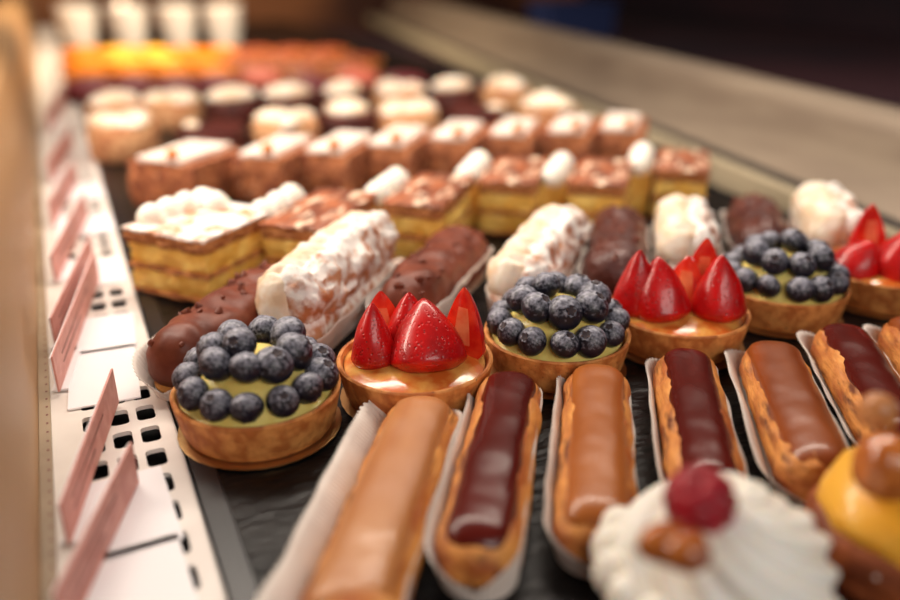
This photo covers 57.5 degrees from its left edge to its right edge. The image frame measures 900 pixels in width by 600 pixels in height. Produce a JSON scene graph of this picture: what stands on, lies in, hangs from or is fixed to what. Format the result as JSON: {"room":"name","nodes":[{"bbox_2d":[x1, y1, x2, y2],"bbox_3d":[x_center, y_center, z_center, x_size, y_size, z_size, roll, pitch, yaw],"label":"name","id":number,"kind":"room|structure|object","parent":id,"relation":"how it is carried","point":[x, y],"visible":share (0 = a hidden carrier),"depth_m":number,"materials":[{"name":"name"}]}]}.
{"room":"food shop","nodes":[
{"label":"food shop","id":0,"kind":"room"},
{"bbox_2d":[27,0,526,36],"bbox_3d":[-1.048,-1.744,2.714,3.600,2.900,0.050,-10,25,-23],"label":"wall","id":1,"kind":"structure","parent":0,"point":[351,15],"depth_m":3.16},
{"bbox_2d":[613,0,899,34],"bbox_3d":[1.633,-1.186,1.406,0.050,2.900,4.800,-10,25,-23],"label":"wall","id":2,"kind":"structure","parent":0,"point":[877,16],"depth_m":2.63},
{"bbox_3d":[0.163,0.073,2.215,6.000,0.050,6.500,-10,25,-23],"label":"floor","id":3,"kind":"structure","parent":0,"visible":0},
{"bbox_2d":[0,0,899,599],"bbox_3d":[-0.126,-0.308,1.515,1.237,1.200,2.850,-10,25,-23],"label":"display case","id":4,"kind":"object","parent":3,"relation":"on","point":[771,138],"visible":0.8,"depth_m":0.80,"materials":[{"name":"paint"}]},
{"bbox_2d":[45,82,67,131],"bbox_3d":[-0.543,-0.271,1.139,0.008,0.025,0.270,-7,24,-17],"label":"price tag","id":5,"kind":"object","parent":4,"relation":"on","point":[56,107],"visible":0.91,"depth_m":1.09,"materials":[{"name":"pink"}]},
{"bbox_2d":[45,126,72,183],"bbox_3d":[-0.415,-0.157,0.875,0.008,0.023,0.177,-7,24,-15],"label":"price tag","id":6,"kind":"object","parent":4,"relation":"on","point":[55,160],"visible":1,"depth_m":0.85,"materials":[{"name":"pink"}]},
{"bbox_2d":[47,160,76,226],"bbox_3d":[-0.348,-0.099,0.740,0.008,0.021,0.153,-6,24,-15],"label":"price tag","id":7,"kind":"object","parent":4,"relation":"on","point":[55,204],"visible":1,"depth_m":0.72,"materials":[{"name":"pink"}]},
{"bbox_2d":[49,192,88,282],"bbox_3d":[-0.290,-0.051,0.628,0.008,0.021,0.162,-6,24,-14],"label":"price tag","id":8,"kind":"object","parent":4,"relation":"on","point":[60,264],"visible":1,"depth_m":0.60,"materials":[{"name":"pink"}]},
{"bbox_2d":[48,236,92,349],"bbox_3d":[-0.241,-0.008,0.528,0.008,0.021,0.148,-6,24,-13],"label":"price tag","id":9,"kind":"object","parent":4,"relation":"on","point":[56,319],"visible":0.73,"depth_m":0.51,"materials":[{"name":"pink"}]},
{"bbox_2d":[49,252,99,391],"bbox_3d":[-0.222,0.008,0.490,0.008,0.021,0.163,-6,24,-14],"label":"price tag","id":10,"kind":"object","parent":4,"relation":"on","point":[63,358],"visible":1,"depth_m":0.46,"materials":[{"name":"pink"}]},
{"bbox_2d":[52,182,104,201],"bbox_3d":[-0.351,-0.102,0.774,0.044,0.001,0.056,-10,25,-23],"label":"card","id":11,"kind":"object","parent":4,"relation":"on","point":[92,190],"visible":0.71,"depth_m":0.78,"materials":[{"name":"white"}]},
{"bbox_2d":[56,212,115,238],"bbox_3d":[-0.304,-0.062,0.682,0.044,0.001,0.056,-10,25,-23],"label":"card","id":12,"kind":"object","parent":4,"relation":"on","point":[100,223],"visible":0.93,"depth_m":0.68,"materials":[{"name":"white"}]},
{"bbox_2d":[57,368,118,544],"bbox_3d":[-0.156,0.064,0.359,0.008,0.020,0.110,-4,24,-10],"label":"price tag","id":13,"kind":"object","parent":4,"relation":"on","point":[75,504],"visible":0.97,"depth_m":0.34,"materials":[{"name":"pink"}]},
{"bbox_2d":[51,442,138,599],"bbox_3d":[-0.130,0.086,0.307,0.008,0.021,0.088,-2,23,-4],"label":"price tag","id":14,"kind":"object","parent":4,"relation":"on","point":[76,580],"visible":1,"depth_m":0.30,"materials":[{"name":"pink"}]},
{"bbox_2d":[66,257,126,285],"bbox_3d":[-0.252,-0.019,0.581,0.038,0.001,0.052,-10,25,-23],"label":"card","id":15,"kind":"object","parent":4,"relation":"on","point":[111,271],"visible":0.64,"depth_m":0.58,"materials":[{"name":"white"}]},
{"bbox_2d":[67,344,140,410],"bbox_3d":[-0.186,0.040,0.442,0.034,0.001,0.066,-9,25,-20],"label":"card","id":16,"kind":"object","parent":4,"relation":"on","point":[92,369],"visible":0.86,"depth_m":0.44,"materials":[{"name":"white"}]},
{"bbox_2d":[77,312,136,353],"bbox_3d":[-0.205,0.019,0.490,0.032,0.001,0.052,-9,25,-19],"label":"card","id":17,"kind":"object","parent":4,"relation":"on","point":[101,332],"visible":0.86,"depth_m":0.49,"materials":[{"name":"white"}]},
{"bbox_2d":[36,27,227,599],"bbox_3d":[-0.628,-0.314,1.311,0.060,0.030,2.740,-10,25,-23],"label":"vent","id":18,"kind":"object","parent":4,"relation":"attached to","point":[148,422],"depth_m":0.41,"materials":[{"name":"metal"}]},
{"bbox_2d":[88,466,183,559],"bbox_3d":[-0.130,0.086,0.334,0.033,0.001,0.054,-11,26,-25],"label":"card","id":19,"kind":"object","parent":4,"relation":"on","point":[150,514],"visible":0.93,"depth_m":0.33,"materials":[{"name":"white"}]},
{"bbox_2d":[94,533,197,599],"bbox_3d":[-0.110,0.103,0.294,0.033,0.001,0.050,-11,26,-25],"label":"card","id":20,"kind":"object","parent":4,"relation":"on","point":[160,571],"visible":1,"depth_m":0.30,"materials":[{"name":"white"}]},
{"bbox_2d":[56,20,458,75],"bbox_3d":[-0.574,-0.620,1.998,0.674,0.007,1.345,-10,25,-23],"label":"serving tray","id":21,"kind":"object","parent":4,"relation":"on","point":[275,34],"visible":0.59,"depth_m":2.04,"materials":[{"name":"stone"}]},
{"bbox_2d":[54,6,97,46],"bbox_3d":[-0.881,-0.649,1.947,0.094,0.087,0.094,-10,25,-23],"label":"cup","id":22,"kind":"object","parent":21,"relation":"on","point":[78,24],"visible":0.99,"depth_m":1.92,"materials":[{"name":"beige"}]},
{"bbox_2d":[61,64,110,82],"bbox_3d":[-0.623,-0.390,1.412,0.086,0.030,0.086,-10,25,-23],"label":"tart","id":23,"kind":"object","parent":21,"relation":"on","point":[84,70],"visible":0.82,"depth_m":1.38,"materials":[{"name":"orange food"}]},
{"bbox_2d":[105,6,147,46],"bbox_3d":[-0.762,-0.649,1.947,0.094,0.087,0.094,-10,25,-23],"label":"cup","id":24,"kind":"object","parent":21,"relation":"on","point":[128,24],"visible":0.98,"depth_m":1.92,"materials":[{"name":"beige"}]},
{"bbox_2d":[104,64,151,79],"bbox_3d":[-0.550,-0.390,1.412,0.086,0.030,0.086,-10,25,-23],"label":"tart","id":25,"kind":"object","parent":21,"relation":"on","point":[125,69],"visible":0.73,"depth_m":1.38,"materials":[{"name":"orange food"}]},
{"bbox_2d":[147,64,193,80],"bbox_3d":[-0.478,-0.390,1.412,0.086,0.030,0.086,-10,25,-23],"label":"tart","id":26,"kind":"object","parent":21,"relation":"on","point":[156,73],"visible":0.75,"depth_m":1.38,"materials":[{"name":"orange food"}]},
{"bbox_2d":[155,6,196,46],"bbox_3d":[-0.644,-0.649,1.947,0.094,0.087,0.094,-10,25,-23],"label":"cup","id":27,"kind":"object","parent":21,"relation":"on","point":[178,24],"visible":0.99,"depth_m":1.92,"materials":[{"name":"beige"}]},
{"bbox_2d":[201,6,241,46],"bbox_3d":[-0.537,-0.649,1.947,0.094,0.087,0.094,-10,25,-23],"label":"cup","id":28,"kind":"object","parent":21,"relation":"on","point":[223,23],"visible":0.97,"depth_m":1.92,"materials":[{"name":"beige"}]},
{"bbox_2d":[335,55,382,71],"bbox_3d":[-0.172,-0.444,1.539,0.094,0.030,0.094,-10,25,-23],"label":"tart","id":29,"kind":"object","parent":21,"relation":"on","point":[366,61],"visible":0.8,"depth_m":1.51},
{"bbox_2d":[79,73,658,233],"bbox_3d":[-0.167,-0.240,1.106,0.590,0.007,0.745,-10,25,-23],"label":"serving tray","id":30,"kind":"object","parent":4,"relation":"on","point":[114,176],"visible":0.06,"depth_m":0.83,"materials":[{"name":"stone"}]},
{"bbox_2d":[65,77,110,103],"bbox_3d":[-0.543,-0.318,1.237,0.072,0.034,0.072,-10,25,-23],"label":"cake","id":31,"kind":"object","parent":30,"relation":"on","point":[78,90],"visible":0.73,"depth_m":1.21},
{"bbox_2d":[85,90,144,117],"bbox_3d":[-0.424,-0.242,1.040,0.072,0.049,0.072,-7,24,-16],"label":"cake","id":32,"kind":"object","parent":30,"relation":"on","point":[114,101],"visible":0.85,"depth_m":1.02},
{"bbox_2d":[85,109,160,162],"bbox_3d":[-0.359,-0.183,0.902,0.075,0.050,0.074,-10,25,-23],"label":"cake","id":33,"kind":"object","parent":30,"relation":"on","point":[111,137],"visible":0.98,"depth_m":0.88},
{"bbox_2d":[110,75,153,98],"bbox_3d":[-0.486,-0.326,1.255,0.072,0.034,0.072,-10,25,-23],"label":"cake","id":34,"kind":"object","parent":30,"relation":"on","point":[140,85],"visible":0.68,"depth_m":1.23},
{"bbox_2d":[140,89,203,129],"bbox_3d":[-0.359,-0.249,1.062,0.073,0.046,0.073,14,27,30],"label":"cake","id":35,"kind":"object","parent":30,"relation":"on","point":[170,109],"visible":0.96,"depth_m":1.04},
{"bbox_2d":[151,76,200,96],"bbox_3d":[-0.416,-0.322,1.246,0.072,0.034,0.072,-10,25,-23],"label":"cake","id":36,"kind":"object","parent":30,"relation":"on","point":[165,84],"visible":0.44,"depth_m":1.22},
{"bbox_2d":[126,139,242,205],"bbox_3d":[-0.238,-0.119,0.747,0.073,0.054,0.083,9,25,19],"label":"pastry","id":37,"kind":"object","parent":30,"relation":"on","point":[189,165],"visible":0.88,"depth_m":0.72,"materials":[{"name":"brown food"}]},
{"bbox_2d":[177,120,248,149],"bbox_3d":[-0.258,-0.175,0.893,0.074,0.042,0.075,10,25,23],"label":"cake","id":38,"kind":"object","parent":30,"relation":"on","point":[230,131],"visible":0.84,"depth_m":0.87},
{"bbox_2d":[196,73,241,98],"bbox_3d":[-0.360,-0.334,1.274,0.072,0.034,0.072,-10,25,-23],"label":"cake","id":39,"kind":"object","parent":30,"relation":"on","point":[208,82],"visible":0.58,"depth_m":1.25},
{"bbox_2d":[204,85,260,126],"bbox_3d":[-0.285,-0.257,1.075,0.072,0.049,0.072,-3,23,-7],"label":"cake","id":40,"kind":"object","parent":30,"relation":"on","point":[230,102],"visible":0.87,"depth_m":1.05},
{"bbox_2d":[240,69,284,93],"bbox_3d":[-0.303,-0.355,1.323,0.072,0.034,0.072,-10,25,-23],"label":"cake","id":41,"kind":"object","parent":30,"relation":"on","point":[259,80],"visible":0.81,"depth_m":1.30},
{"bbox_2d":[230,134,320,201],"bbox_3d":[-0.161,-0.129,0.770,0.056,0.054,0.091,6,24,14],"label":"sponge cake","id":42,"kind":"object","parent":30,"relation":"on","point":[261,169],"visible":0.84,"depth_m":0.73,"materials":[{"name":"brown food"}]},
{"bbox_2d":[251,108,319,144],"bbox_3d":[-0.182,-0.187,0.910,0.074,0.050,0.079,-6,24,-14],"label":"cake","id":43,"kind":"object","parent":30,"relation":"on","point":[268,123],"visible":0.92,"depth_m":0.89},
{"bbox_2d":[260,82,314,117],"bbox_3d":[-0.217,-0.266,1.097,0.072,0.049,0.072,20,30,38],"label":"cake","id":44,"kind":"object","parent":30,"relation":"on","point":[287,96],"visible":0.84,"depth_m":1.07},
{"bbox_2d":[289,73,333,98],"bbox_3d":[-0.214,-0.334,1.274,0.072,0.034,0.072,-10,25,-23],"label":"cake","id":45,"kind":"object","parent":30,"relation":"on","point":[316,82],"visible":0.59,"depth_m":1.25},
{"bbox_2d":[298,130,373,195],"bbox_3d":[-0.104,-0.135,0.784,0.057,0.054,0.093,6,24,14],"label":"sponge cake","id":46,"kind":"object","parent":30,"relation":"on","point":[339,160],"visible":0.88,"depth_m":0.75,"materials":[{"name":"brown food"}]},
{"bbox_2d":[317,80,369,111],"bbox_3d":[-0.146,-0.276,1.121,0.072,0.049,0.072,1,23,2],"label":"cake","id":47,"kind":"object","parent":30,"relation":"on","point":[337,89],"visible":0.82,"depth_m":1.10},
{"bbox_2d":[315,98,377,139],"bbox_3d":[-0.120,-0.211,0.962,0.075,0.053,0.075,15,27,31],"label":"cake","id":48,"kind":"object","parent":30,"relation":"on","point":[348,114],"visible":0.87,"depth_m":0.94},
{"bbox_2d":[336,68,379,91],"bbox_3d":[-0.149,-0.359,1.333,0.072,0.034,0.072,-10,25,-23],"label":"cake","id":49,"kind":"object","parent":30,"relation":"on","point":[367,78],"visible":0.64,"depth_m":1.31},
{"bbox_2d":[363,125,434,185],"bbox_3d":[-0.050,-0.147,0.811,0.057,0.054,0.092,6,24,14],"label":"sponge cake","id":50,"kind":"object","parent":30,"relation":"on","point":[400,146],"visible":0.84,"depth_m":0.78,"materials":[{"name":"brown food"}]},
{"bbox_2d":[372,79,426,111],"bbox_3d":[-0.072,-0.281,1.137,0.073,0.046,0.072,-17,28,-34],"label":"cake","id":51,"kind":"object","parent":30,"relation":"on","point":[386,90],"visible":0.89,"depth_m":1.11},
{"bbox_2d":[378,98,438,134],"bbox_3d":[-0.050,-0.212,0.968,0.074,0.050,0.074,-2,23,-5],"label":"cake","id":52,"kind":"object","parent":30,"relation":"on","point":[419,111],"visible":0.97,"depth_m":0.94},
{"bbox_2d":[426,76,477,115],"bbox_3d":[0.003,-0.290,1.153,0.072,0.049,0.072,5,24,11],"label":"cake","id":53,"kind":"object","parent":30,"relation":"on","point":[445,92],"visible":0.87,"depth_m":1.13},
{"bbox_2d":[422,120,489,173],"bbox_3d":[0.008,-0.157,0.836,0.056,0.054,0.092,6,24,14],"label":"sponge cake","id":54,"kind":"object","parent":30,"relation":"on","point":[451,144],"visible":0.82,"depth_m":0.80,"materials":[{"name":"brown food"}]},
{"bbox_2d":[446,103,507,126],"bbox_3d":[0.033,-0.219,0.995,0.074,0.042,0.074,21,31,40],"label":"cake","id":55,"kind":"object","parent":30,"relation":"on","point":[490,114],"visible":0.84,"depth_m":0.97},
{"bbox_2d":[479,75,529,113],"bbox_3d":[0.078,-0.293,1.161,0.072,0.049,0.072,-12,26,-26],"label":"cake","id":56,"kind":"object","parent":30,"relation":"on","point":[509,91],"visible":0.85,"depth_m":1.14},
{"bbox_2d":[481,116,545,163],"bbox_3d":[0.067,-0.165,0.853,0.056,0.054,0.092,6,24,14],"label":"sponge cake","id":57,"kind":"object","parent":30,"relation":"on","point":[511,136],"visible":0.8,"depth_m":0.81,"materials":[{"name":"brown food"}]},
{"bbox_2d":[517,91,577,125],"bbox_3d":[0.121,-0.231,1.013,0.074,0.050,0.075,2,23,4],"label":"cake","id":58,"kind":"object","parent":30,"relation":"on","point":[543,105],"visible":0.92,"depth_m":0.98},
{"bbox_2d":[538,114,598,165],"bbox_3d":[0.127,-0.170,0.866,0.056,0.054,0.092,6,24,14],"label":"sponge cake","id":59,"kind":"object","parent":30,"relation":"on","point":[573,135],"visible":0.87,"depth_m":0.83,"materials":[{"name":"brown food"}]},
{"bbox_2d":[592,112,647,158],"bbox_3d":[0.181,-0.174,0.875,0.056,0.054,0.092,6,24,14],"label":"sponge cake","id":60,"kind":"object","parent":30,"relation":"on","point":[616,134],"visible":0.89,"depth_m":0.84,"materials":[{"name":"brown food"}]},
{"bbox_2d":[118,167,889,599],"bbox_3d":[0.103,0.013,0.514,0.532,0.007,0.640,-10,25,-23],"label":"serving tray","id":61,"kind":"object","parent":4,"relation":"on","point":[251,517],"visible":0.08,"depth_m":0.35,"materials":[{"name":"stone"}]},
{"bbox_2d":[131,333,171,400],"bbox_3d":[-0.126,0.018,0.467,0.048,0.021,0.135,7,24,16],"label":"paper liner","id":62,"kind":"object","parent":61,"relation":"on","point":[140,366],"visible":0.09,"depth_m":0.42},
{"bbox_2d":[146,261,273,392],"bbox_3d":[-0.124,0.010,0.463,0.045,0.038,0.126,7,24,16],"label":"chocolate eclair","id":63,"kind":"object","parent":62,"relation":"on","point":[168,348],"visible":0.44,"depth_m":0.42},
{"bbox_2d":[122,187,267,301],"bbox_3d":[-0.167,-0.041,0.558,0.070,0.058,0.079,10,25,23],"label":"slice","id":64,"kind":"object","parent":61,"relation":"on","point":[187,246],"visible":0.93,"depth_m":0.54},
{"bbox_2d":[177,406,341,470],"bbox_3d":[-0.091,0.060,0.396,0.077,0.001,0.077,-10,25,-23],"label":"disc","id":65,"kind":"object","parent":61,"relation":"on","point":[188,449],"visible":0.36,"depth_m":0.37,"materials":[{"name":"gold metal"}]},
{"bbox_2d":[170,315,340,461],"bbox_3d":[-0.091,0.035,0.385,0.079,0.052,0.079,0,23,-1],"label":"tart","id":66,"kind":"object","parent":65,"relation":"on","point":[265,389],"visible":1,"depth_m":0.36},
{"bbox_2d":[250,183,305,219],"bbox_3d":[-0.122,-0.056,0.599,0.023,0.052,0.072,7,24,16],"label":"slice","id":67,"kind":"object","parent":61,"relation":"on","point":[276,201],"visible":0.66,"depth_m":0.58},
{"bbox_2d":[259,188,376,263],"bbox_3d":[-0.089,-0.044,0.582,0.051,0.046,0.095,7,24,16],"label":"slice","id":68,"kind":"object","parent":61,"relation":"on","point":[284,231],"visible":0.39,"depth_m":0.55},
{"bbox_2d":[340,387,358,418],"bbox_3d":[-0.018,0.048,0.424,0.077,0.001,0.077,-10,25,-23],"label":"disc","id":69,"kind":"object","parent":61,"relation":"on","point":[349,408],"visible":0.12,"depth_m":0.41,"materials":[{"name":"gold metal"}]},
{"bbox_2d":[336,287,492,415],"bbox_3d":[-0.018,0.022,0.412,0.079,0.055,0.079,16,28,32],"label":"tart","id":70,"kind":"object","parent":69,"relation":"on","point":[411,348],"visible":0.97,"depth_m":0.40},
{"bbox_2d":[257,400,461,599],"bbox_3d":[-0.029,0.083,0.322,0.049,0.017,0.164,4,23,9],"label":"paper liner","id":71,"kind":"object","parent":61,"relation":"on","point":[306,549],"visible":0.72,"depth_m":0.32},
{"bbox_2d":[301,396,457,599],"bbox_3d":[-0.023,0.079,0.320,0.036,0.024,0.150,4,23,9],"label":"eclair","id":72,"kind":"object","parent":71,"relation":"on","point":[374,543],"visible":0.99,"depth_m":0.30,"materials":[{"name":"food"}]},
{"bbox_2d":[317,258,403,348],"bbox_3d":[-0.069,0.001,0.507,0.048,0.022,0.146,7,24,16],"label":"paper liner","id":73,"kind":"object","parent":61,"relation":"on","point":[343,326],"visible":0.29,"depth_m":0.48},
{"bbox_2d":[255,211,397,339],"bbox_3d":[-0.070,-0.015,0.500,0.045,0.055,0.140,7,24,16],"label":"cream-topped eclair","id":74,"kind":"object","parent":73,"relation":"on","point":[325,277],"visible":0.93,"depth_m":0.47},
{"bbox_2d":[364,167,409,210],"bbox_3d":[-0.047,-0.075,0.645,0.023,0.052,0.073,6,24,15],"label":"slice","id":75,"kind":"object","parent":61,"relation":"on","point":[394,178],"visible":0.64,"depth_m":0.63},
{"bbox_2d":[382,172,473,259],"bbox_3d":[-0.015,-0.064,0.628,0.048,0.046,0.092,6,24,15],"label":"slice","id":76,"kind":"object","parent":61,"relation":"on","point":[426,204],"visible":0.79,"depth_m":0.60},
{"bbox_2d":[365,247,493,315],"bbox_3d":[-0.010,-0.010,0.533,0.048,0.022,0.141,8,24,18],"label":"paper liner","id":77,"kind":"object","parent":61,"relation":"on","point":[444,306],"visible":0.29,"depth_m":0.51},
{"bbox_2d":[380,224,488,316],"bbox_3d":[-0.009,-0.018,0.529,0.042,0.037,0.135,8,24,18],"label":"chocolate eclair","id":78,"kind":"object","parent":77,"relation":"on","point":[432,273],"visible":0.67,"depth_m":0.51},
{"bbox_2d":[455,150,491,226],"bbox_3d":[0.021,-0.098,0.699,0.023,0.052,0.073,6,24,13],"label":"slice","id":79,"kind":"object","parent":61,"relation":"on","point":[478,162],"visible":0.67,"depth_m":0.67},
{"bbox_2d":[423,388,542,599],"bbox_3d":[0.018,0.072,0.348,0.037,0.017,0.143,4,23,9],"label":"paper liner","id":80,"kind":"object","parent":61,"relation":"on","point":[503,585],"visible":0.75,"depth_m":0.30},
{"bbox_2d":[434,371,542,588],"bbox_3d":[0.020,0.068,0.346,0.034,0.024,0.139,4,23,9],"label":"eclair","id":81,"kind":"object","parent":80,"relation":"on","point":[480,533],"visible":1,"depth_m":0.32,"materials":[{"name":"food"}]},
{"bbox_2d":[478,155,550,236],"bbox_3d":[0.054,-0.088,0.684,0.048,0.046,0.089,6,24,13],"label":"slice","id":82,"kind":"object","parent":61,"relation":"on","point":[509,189],"visible":0.84,"depth_m":0.65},
{"bbox_2d":[485,247,589,310],"bbox_3d":[0.063,-0.017,0.551,0.047,0.021,0.144,9,25,19],"label":"paper liner","id":83,"kind":"object","parent":61,"relation":"on","point":[575,270],"visible":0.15,"depth_m":0.53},
{"bbox_2d":[487,205,589,307],"bbox_3d":[0.061,-0.029,0.547,0.044,0.044,0.138,9,25,19],"label":"cream-topped eclair","id":84,"kind":"object","parent":83,"relation":"on","point":[552,240],"visible":0.78,"depth_m":0.52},
{"bbox_2d":[539,152,575,208],"bbox_3d":[0.092,-0.096,0.695,0.023,0.052,0.073,6,24,15],"label":"slice","id":85,"kind":"object","parent":61,"relation":"on","point":[553,186],"visible":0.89,"depth_m":0.66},
{"bbox_2d":[490,363,625,399],"bbox_3d":[0.058,0.036,0.452,0.077,0.001,0.077,-10,25,-23],"label":"disc","id":86,"kind":"object","parent":61,"relation":"on","point":[548,396],"visible":0.07,"depth_m":0.42,"materials":[{"name":"gold metal"}]},
{"bbox_2d":[484,272,630,393],"bbox_3d":[0.058,0.011,0.441,0.079,0.052,0.079,17,28,34],"label":"tart","id":87,"kind":"object","parent":86,"relation":"on","point":[549,325],"visible":0.99,"depth_m":0.42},
{"bbox_2d":[543,375,638,579],"bbox_3d":[0.061,0.068,0.356,0.038,0.017,0.138,4,23,9],"label":"paper liner","id":88,"kind":"object","parent":61,"relation":"on","point":[572,564],"visible":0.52,"depth_m":0.33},
{"bbox_2d":[552,364,637,564],"bbox_3d":[0.064,0.064,0.354,0.034,0.024,0.135,4,23,9],"label":"eclair","id":89,"kind":"object","parent":88,"relation":"on","point":[596,461],"visible":0.93,"depth_m":0.33,"materials":[{"name":"orange food"}]},
{"bbox_2d":[566,157,632,222],"bbox_3d":[0.124,-0.086,0.678,0.050,0.046,0.090,6,24,15],"label":"slice","id":90,"kind":"object","parent":61,"relation":"on","point":[595,184],"visible":0.7,"depth_m":0.64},
{"bbox_2d":[578,222,649,273],"bbox_3d":[0.115,-0.028,0.575,0.047,0.021,0.132,5,24,12],"label":"paper liner","id":91,"kind":"object","parent":61,"relation":"on","point":[584,248],"visible":0.12,"depth_m":0.57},
{"bbox_2d":[581,204,647,295],"bbox_3d":[0.116,-0.036,0.571,0.044,0.039,0.126,5,24,12],"label":"chocolate choux","id":92,"kind":"object","parent":91,"relation":"on","point":[618,232],"visible":0.7,"depth_m":0.54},
{"bbox_2d":[628,142,655,214],"bbox_3d":[0.169,-0.111,0.730,0.023,0.052,0.073,6,24,15],"label":"slice","id":93,"kind":"object","parent":61,"relation":"on","point":[642,155],"visible":0.85,"depth_m":0.70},
{"bbox_2d":[650,148,709,219],"bbox_3d":[0.201,-0.101,0.714,0.047,0.046,0.080,6,24,15],"label":"slice","id":94,"kind":"object","parent":61,"relation":"on","point":[684,172],"visible":0.71,"depth_m":0.68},
{"bbox_2d":[626,343,744,369],"bbox_3d":[0.132,0.024,0.479,0.077,0.001,0.077,-10,25,-23],"label":"disc","id":95,"kind":"object","parent":61,"relation":"on","point":[637,359],"visible":0.1,"depth_m":0.46,"materials":[{"name":"gold metal"}]},
{"bbox_2d":[612,238,750,363],"bbox_3d":[0.132,-0.003,0.468,0.081,0.058,0.081,-10,25,-23],"label":"tart","id":96,"kind":"object","parent":95,"relation":"on","point":[700,304],"visible":0.96,"depth_m":0.45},
{"bbox_2d":[653,194,720,269],"bbox_3d":[0.169,-0.046,0.586,0.044,0.044,0.100,5,24,12],"label":"sugared choux","id":97,"kind":"object","parent":61,"relation":"on","point":[682,223],"visible":0.72,"depth_m":0.55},
{"bbox_2d":[645,358,748,481],"bbox_3d":[0.110,0.059,0.377,0.037,0.017,0.130,4,23,9],"label":"paper liner","id":98,"kind":"object","parent":61,"relation":"on","point":[650,364],"visible":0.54,"depth_m":0.37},
{"bbox_2d":[652,348,745,479],"bbox_3d":[0.112,0.055,0.374,0.033,0.024,0.126,4,23,9],"label":"eclair","id":99,"kind":"object","parent":98,"relation":"on","point":[695,425],"visible":0.77,"depth_m":0.36,"materials":[{"name":"food"}]},
{"bbox_2d":[591,463,839,599],"bbox_3d":[0.087,0.081,0.263,0.079,0.064,0.081,-10,25,-23],"label":"cream puff","id":100,"kind":"object","parent":61,"relation":"on","point":[703,532],"visible":1,"depth_m":0.25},
{"bbox_2d":[721,210,785,251],"bbox_3d":[0.228,-0.046,0.618,0.047,0.021,0.106,5,24,12],"label":"paper liner","id":101,"kind":"object","parent":61,"relation":"on","point":[730,245],"visible":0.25,"depth_m":0.61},
{"bbox_2d":[724,192,788,246],"bbox_3d":[0.230,-0.055,0.614,0.043,0.038,0.100,5,24,12],"label":"chocolate choux","id":102,"kind":"object","parent":101,"relation":"on","point":[748,215],"visible":0.53,"depth_m":0.60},
{"bbox_2d":[724,349,848,509],"bbox_3d":[0.155,0.056,0.385,0.041,0.017,0.132,4,23,9],"label":"paper liner","id":103,"kind":"object","parent":61,"relation":"on","point":[733,357],"visible":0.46,"depth_m":0.37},
{"bbox_2d":[739,341,847,501],"bbox_3d":[0.159,0.052,0.383,0.033,0.024,0.126,4,23,9],"label":"eclair","id":104,"kind":"object","parent":103,"relation":"on","point":[800,438],"visible":0.89,"depth_m":0.36,"materials":[{"name":"brown food"}]},
{"bbox_2d":[747,316,842,338],"bbox_3d":[0.206,0.008,0.518,0.077,0.001,0.077,-10,25,-23],"label":"disc","id":105,"kind":"object","parent":61,"relation":"on","point":[751,329],"visible":0.09,"depth_m":0.49,"materials":[{"name":"gold metal"}]},
{"bbox_2d":[723,228,850,333],"bbox_3d":[0.206,-0.017,0.507,0.079,0.052,0.079,4,23,9],"label":"tart","id":106,"kind":"object","parent":105,"relation":"on","point":[792,283],"visible":0.89,"depth_m":0.48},
{"bbox_2d":[790,209,802,231],"bbox_3d":[0.286,-0.048,0.623,0.049,0.022,0.107,5,24,12],"label":"paper liner","id":107,"kind":"object","parent":61,"relation":"on","point":[797,225],"visible":0.12,"depth_m":0.63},
{"bbox_2d":[788,182,863,248],"bbox_3d":[0.285,-0.060,0.618,0.048,0.044,0.101,5,24,12],"label":"sugared choux","id":108,"kind":"object","parent":107,"relation":"on","point":[825,212],"visible":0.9,"depth_m":0.59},
{"bbox_2d":[796,331,893,446],"bbox_3d":[0.202,0.047,0.405,0.042,0.017,0.133,4,23,9],"label":"paper liner","id":109,"kind":"object","parent":61,"relation":"on","point":[805,338],"visible":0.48,"depth_m":0.42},
{"bbox_2d":[810,323,899,442],"bbox_3d":[0.206,0.043,0.403,0.033,0.024,0.126,4,23,9],"label":"eclair","id":110,"kind":"object","parent":109,"relation":"on","point":[852,365],"visible":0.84,"depth_m":0.41,"materials":[{"name":"food"}]},
{"bbox_2d":[805,392,899,599],"bbox_3d":[0.169,0.068,0.287,0.080,0.071,0.079,-10,25,-23],"label":"iced puff","id":111,"kind":"object","parent":61,"relation":"on","point":[856,502],"visible":0.97,"depth_m":0.27,"materials":[{"name":"food"}]},
{"bbox_2d":[844,305,899,319],"bbox_3d":[0.282,-0.003,0.542,0.077,0.001,0.077,-10,25,-23],"label":"disc","id":112,"kind":"object","parent":61,"relation":"on","point":[847,308],"visible":0.19,"depth_m":0.51,"materials":[{"name":"gold metal"}]},
{"bbox_2d":[832,204,899,314],"bbox_3d":[0.282,-0.030,0.530,0.079,0.057,0.079,11,25,24],"label":"tart","id":113,"kind":"object","parent":112,"relation":"on","point":[872,261],"visible":0.92,"depth_m":0.51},
{"bbox_2d":[862,324,899,376],"bbox_3d":[0.243,0.044,0.414,0.043,0.017,0.132,4,23,9],"label":"paper liner","id":114,"kind":"object","parent":61,"relation":"on","point":[873,331],"visible":0.3,"depth_m":0.47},
{"bbox_2d":[877,316,899,375],"bbox_3d":[0.247,0.040,0.411,0.034,0.024,0.126,4,23,9],"label":"eclair","id":115,"kind":"object","parent":114,"relation":"on","point":[888,341],"visible":0.82,"depth_m":0.45,"materials":[{"name":"brown food"}]},
{"bbox_2d":[374,6,899,107],"bbox_3d":[0.661,-0.489,2.589,1.000,0.690,2.400,-10,25,-23],"label":"wall","id":116,"kind":"structure","parent":3,"relation":"on","point":[863,65],"depth_m":2.07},
{"bbox_2d":[527,0,617,38],"bbox_3d":[0.332,-0.766,2.236,0.208,0.095,0.128,-10,25,-23],"label":"crate","id":117,"kind":"object","parent":116,"relation":"on","point":[591,18],"visible":0.89,"depth_m":2.19,"materials":[{"name":"blue"}]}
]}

